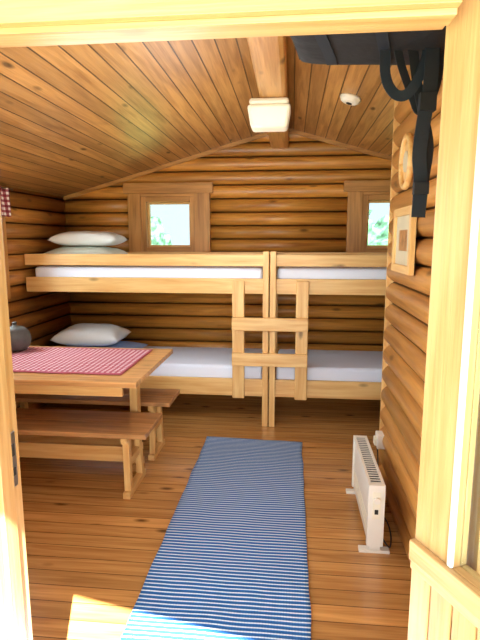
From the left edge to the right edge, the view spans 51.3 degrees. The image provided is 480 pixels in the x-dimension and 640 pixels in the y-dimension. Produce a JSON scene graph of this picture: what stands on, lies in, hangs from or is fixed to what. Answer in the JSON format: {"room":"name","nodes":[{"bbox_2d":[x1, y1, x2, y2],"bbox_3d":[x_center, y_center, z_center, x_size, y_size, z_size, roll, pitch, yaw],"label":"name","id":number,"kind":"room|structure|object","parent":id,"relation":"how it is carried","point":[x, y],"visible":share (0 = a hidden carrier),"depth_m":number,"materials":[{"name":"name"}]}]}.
{"room":"log cabin interior","nodes":[
{"label":"log cabin interior","id":0,"kind":"room"},
{"bbox_2d":[0,186,70,408],"bbox_3d":[-2.019,0.038,3.341,0.130,1.970,3.860,1,9,6],"label":"wall","id":1,"kind":"structure","parent":0,"point":[35,217],"depth_m":4.48,"materials":[{"name":"brown wood"}]},
{"bbox_2d":[2,216,10,298],"bbox_3d":[-1.983,-0.482,3.422,0.150,0.810,1.150,1,9,6],"label":"window","id":2,"kind":"structure","parent":1,"relation":"in","point":[3,217],"depth_m":3.96,"materials":[{"name":"brown wood"}]},
{"bbox_2d":[0,187,12,216],"bbox_3d":[-1.877,-0.834,3.365,0.083,0.223,1.290,1,9,6],"label":"valance curtain","id":3,"kind":"object","parent":2,"relation":"hanging from","point":[4,192],"visible":0.98,"depth_m":3.88,"materials":[{"name":"fabric"}]},
{"bbox_2d":[0,36,409,196],"bbox_3d":[0.214,-1.223,2.908,4.660,0.724,4.060,1,9,6],"label":"ceiling","id":4,"kind":"structure","parent":0,"point":[80,117],"depth_m":3.13,"materials":[{"name":"brown wood"}]},
{"bbox_2d":[247,36,288,148],"bbox_3d":[0.182,-1.421,2.854,0.170,0.195,3.910,1,9,6],"label":"ridge beam","id":5,"kind":"structure","parent":4,"relation":"attached to","point":[268,55],"depth_m":2.55,"materials":[{"name":"brown wood"}]},
{"bbox_2d":[248,97,290,131],"bbox_3d":[0.185,-1.281,3.135,0.263,0.170,0.212,1,9,6],"label":"ceiling light","id":6,"kind":"object","parent":5,"relation":"attached to","point":[265,114],"visible":1,"depth_m":3.04,"materials":[{"name":"white glass"}]},
{"bbox_2d":[340,93,360,105],"bbox_3d":[0.719,-1.433,3.249,0.137,0.068,0.140,0,9,0],"label":"smoke detector","id":7,"kind":"object","parent":4,"relation":"attached to","point":[347,98],"visible":1,"depth_m":3.21,"materials":[{"name":"beige plastic"}]},
{"bbox_2d":[19,394,411,639],"bbox_3d":[0.212,1.079,3.256,4.620,0.060,4.060,1,9,6],"label":"floor","id":8,"kind":"structure","parent":0,"point":[91,551],"depth_m":2.78,"materials":[{"name":"brown wood"}]},
{"bbox_2d":[16,408,161,498],"bbox_3d":[-1.186,0.840,3.184,1.325,0.435,0.390,1,9,6],"label":"bench","id":9,"kind":"object","parent":8,"relation":"on","point":[124,426],"visible":1,"depth_m":3.13,"materials":[{"name":"brown wood"}]},
{"bbox_2d":[13,346,172,471],"bbox_3d":[-1.207,0.646,3.395,1.335,0.752,0.900,1,9,6],"label":"dining table","id":10,"kind":"object","parent":8,"relation":"on","point":[24,382],"visible":0.56,"depth_m":2.96,"materials":[{"name":"brown wood"}]},
{"bbox_2d":[12,347,152,374],"bbox_3d":[-1.260,0.263,3.380,1.185,0.008,0.713,1,9,6],"label":"tablecloth","id":11,"kind":"object","parent":10,"relation":"on","point":[60,360],"visible":0.88,"depth_m":3.33,"materials":[{"name":"red fabric"}]},
{"bbox_2d":[10,322,31,351],"bbox_3d":[-1.622,0.116,3.608,0.216,0.208,0.216,1,9,6],"label":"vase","id":12,"kind":"object","parent":11,"relation":"on","point":[20,336],"visible":0.7,"depth_m":3.55,"materials":[{"name":"metal"}]},
{"bbox_2d":[15,388,179,460],"bbox_3d":[-1.130,0.753,3.725,1.325,0.435,0.330,1,9,6],"label":"bench","id":13,"kind":"object","parent":8,"relation":"on","point":[155,399],"visible":0.49,"depth_m":3.57,"materials":[{"name":"brown wood"}]},
{"bbox_2d":[24,251,269,426],"bbox_3d":[-0.752,0.090,4.628,2.073,1.460,0.890,1,9,6],"label":"bunk bed","id":14,"kind":"object","parent":8,"relation":"on","point":[187,385],"visible":0.62,"depth_m":4.17,"materials":[{"name":"brown wood"}]},
{"bbox_2d":[35,265,262,277],"bbox_3d":[-0.754,-0.423,4.546,1.960,0.150,0.720,1,9,6],"label":"mattress","id":15,"kind":"object","parent":14,"relation":"on","point":[50,270],"visible":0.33,"depth_m":4.19,"materials":[{"name":"fabric"}]},
{"bbox_2d":[44,246,127,253],"bbox_3d":[-1.406,-0.593,4.582,0.700,0.169,0.500,1,9,4],"label":"pillow","id":16,"kind":"object","parent":15,"relation":"on","point":[73,249],"visible":0.48,"depth_m":4.38,"materials":[{"name":"white fabric"}]},
{"bbox_2d":[48,231,126,245],"bbox_3d":[-1.375,-0.746,4.564,0.600,0.131,0.440,0,9,1],"label":"pillow","id":17,"kind":"object","parent":16,"relation":"on","point":[74,238],"visible":1,"depth_m":4.37,"materials":[{"name":"fabric"}]},
{"bbox_2d":[143,346,261,378],"bbox_3d":[-0.754,0.404,4.678,1.960,0.175,0.720,1,9,6],"label":"mattress","id":18,"kind":"object","parent":14,"relation":"on","point":[184,361],"visible":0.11,"depth_m":4.31,"materials":[{"name":"fabric"}]},
{"bbox_2d":[65,341,147,347],"bbox_3d":[-1.319,0.269,4.680,0.760,0.086,0.600,1,9,9],"label":"folded blanket","id":19,"kind":"object","parent":18,"relation":"on","point":[121,344],"visible":0.19,"depth_m":4.69,"materials":[{"name":"fabric"}]},
{"bbox_2d":[50,323,130,345],"bbox_3d":[-1.394,0.128,4.716,0.620,0.174,0.460,1,9,4],"label":"pillow","id":20,"kind":"object","parent":19,"relation":"on","point":[82,334],"visible":1,"depth_m":4.52,"materials":[{"name":"fabric"}]},
{"bbox_2d":[120,436,310,639],"bbox_3d":[-0.012,1.117,2.730,0.748,0.013,2.410,1,9,6],"label":"striped rug","id":21,"kind":"object","parent":8,"relation":"on","point":[230,562],"visible":1,"depth_m":2.45,"materials":[{"name":"blue fabric"}]},
{"bbox_2d":[269,251,386,426],"bbox_3d":[1.290,0.123,4.421,2.021,1.460,0.890,1,9,6],"label":"bunk bed","id":22,"kind":"object","parent":8,"relation":"on","point":[277,387],"visible":0.46,"depth_m":4.03,"materials":[{"name":"brown wood"}]},
{"bbox_2d":[232,280,308,399],"bbox_3d":[0.243,0.174,4.088,0.618,0.985,0.070,1,9,6],"label":"ladder","id":23,"kind":"object","parent":22,"relation":"attached to","point":[240,323],"visible":1,"depth_m":4.06,"materials":[{"name":"brown wood"}]},
{"bbox_2d":[276,349,382,381],"bbox_3d":[1.290,0.437,4.471,1.910,0.175,0.720,1,9,6],"label":"mattress","id":24,"kind":"object","parent":22,"relation":"on","point":[326,365],"visible":0.37,"depth_m":4.21,"materials":[{"name":"fabric"}]},
{"bbox_2d":[277,266,386,278],"bbox_3d":[1.290,-0.390,4.339,1.910,0.150,0.720,1,9,6],"label":"mattress","id":25,"kind":"object","parent":22,"relation":"on","point":[284,272],"visible":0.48,"depth_m":4.04,"materials":[{"name":"fabric"}]},
{"bbox_2d":[346,435,391,553],"bbox_3d":[0.729,0.937,2.800,0.197,0.365,0.712,1,9,6],"label":"heater","id":26,"kind":"object","parent":8,"relation":"on","point":[368,483],"visible":1,"depth_m":2.55,"materials":[{"name":"white metal"}]},
{"bbox_2d":[63,133,391,353],"bbox_3d":[0.412,-0.558,4.973,4.560,2.630,0.130,1,9,6],"label":"wall","id":27,"kind":"structure","parent":0,"point":[293,198],"depth_m":4.91,"materials":[{"name":"brown wood"}]},
{"bbox_2d":[123,182,213,251],"bbox_3d":[-0.699,-1.001,4.990,0.890,0.700,0.165,1,9,6],"label":"window frame","id":28,"kind":"structure","parent":27,"relation":"in","point":[140,196],"depth_m":4.91,"materials":[{"name":"brown wood"}]},
{"bbox_2d":[64,128,391,199],"bbox_3d":[0.405,-1.492,4.753,4.360,0.656,0.030,1,9,6],"label":"trim","id":29,"kind":"structure","parent":27,"relation":"attached to","point":[321,139],"depth_m":4.78,"materials":[{"name":"brown wood"}]},
{"bbox_2d":[344,180,390,251],"bbox_3d":[1.429,-0.966,4.774,0.890,0.700,0.165,1,9,6],"label":"window","id":30,"kind":"structure","parent":27,"relation":"in","point":[361,193],"depth_m":4.73,"materials":[{"name":"brown wood"}]},
{"bbox_2d":[378,70,442,561],"bbox_3d":[0.871,0.021,2.097,0.160,2.395,2.010,1,9,6],"label":"wall","id":31,"kind":"structure","parent":0,"point":[407,298],"depth_m":2.55,"materials":[{"name":"brown wood"}]},
{"bbox_2d":[290,26,445,217],"bbox_3d":[0.435,-0.823,1.737,0.577,0.919,0.552,3,10,18],"label":"bag","id":32,"kind":"object","parent":31,"relation":"attached to","point":[423,50],"visible":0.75,"depth_m":1.74,"materials":[{"name":"black fabric"}]},
{"bbox_2d":[373,431,384,448],"bbox_3d":[0.875,0.750,3.129,0.075,0.090,0.090,1,9,6],"label":"wall socket","id":33,"kind":"object","parent":31,"relation":"attached to","point":[378,437],"depth_m":3.09,"materials":[{"name":"white plastic"}]},
{"bbox_2d":[391,205,416,275],"bbox_3d":[0.824,-0.402,2.527,0.025,0.325,0.420,1,9,6],"label":"picture frame","id":34,"kind":"object","parent":31,"relation":"attached to","point":[404,225],"visible":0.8,"depth_m":2.49,"materials":[{"name":"brown wood"}]},
{"bbox_2d":[399,132,413,189],"bbox_3d":[0.818,-0.778,2.458,0.030,0.272,0.232,1,9,6],"label":"wall clock","id":35,"kind":"object","parent":31,"relation":"attached to","point":[405,157],"depth_m":2.43,"materials":[{"name":"brown wood"}]},
{"bbox_3d":[0.011,0.189,1.134,4.620,2.488,0.110,1,9,6],"label":"wall","id":36,"kind":"structure","parent":0,"visible":0},
{"bbox_2d":[0,0,479,639],"bbox_3d":[-0.024,0.376,1.142,1.275,2.097,0.120,1,9,6],"label":"trim","id":37,"kind":"structure","parent":36,"relation":"attached to","point":[23,23],"depth_m":0.98,"materials":[{"name":"brown wood"}]},
{"bbox_2d":[407,0,479,639],"bbox_3d":[0.567,0.411,0.725,0.101,2.020,0.930,-3,10,-20],"label":"door","id":38,"kind":"structure","parent":36,"relation":"in","point":[444,590],"depth_m":1.03,"materials":[{"name":"wood"},{"name":"glass"}]},
{"label":"outside","id":39,"kind":"structure","parent":0,"visible":0},
{"bbox_3d":[0.000,1.876,0.300,80.000,0.100,80.000,1,9,6],"label":"ground","id":40,"kind":"structure","parent":39,"visible":0},
{"bbox_2d":[151,210,388,244],"bbox_3d":[1.660,-1.175,12.219,20.702,3.566,4.678,1,9,6],"label":"bushes","id":41,"kind":"object","parent":40,"relation":"on","point":[378,232],"visible":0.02,"depth_m":10.88,"materials":[{"name":"green plant"}]}
]}

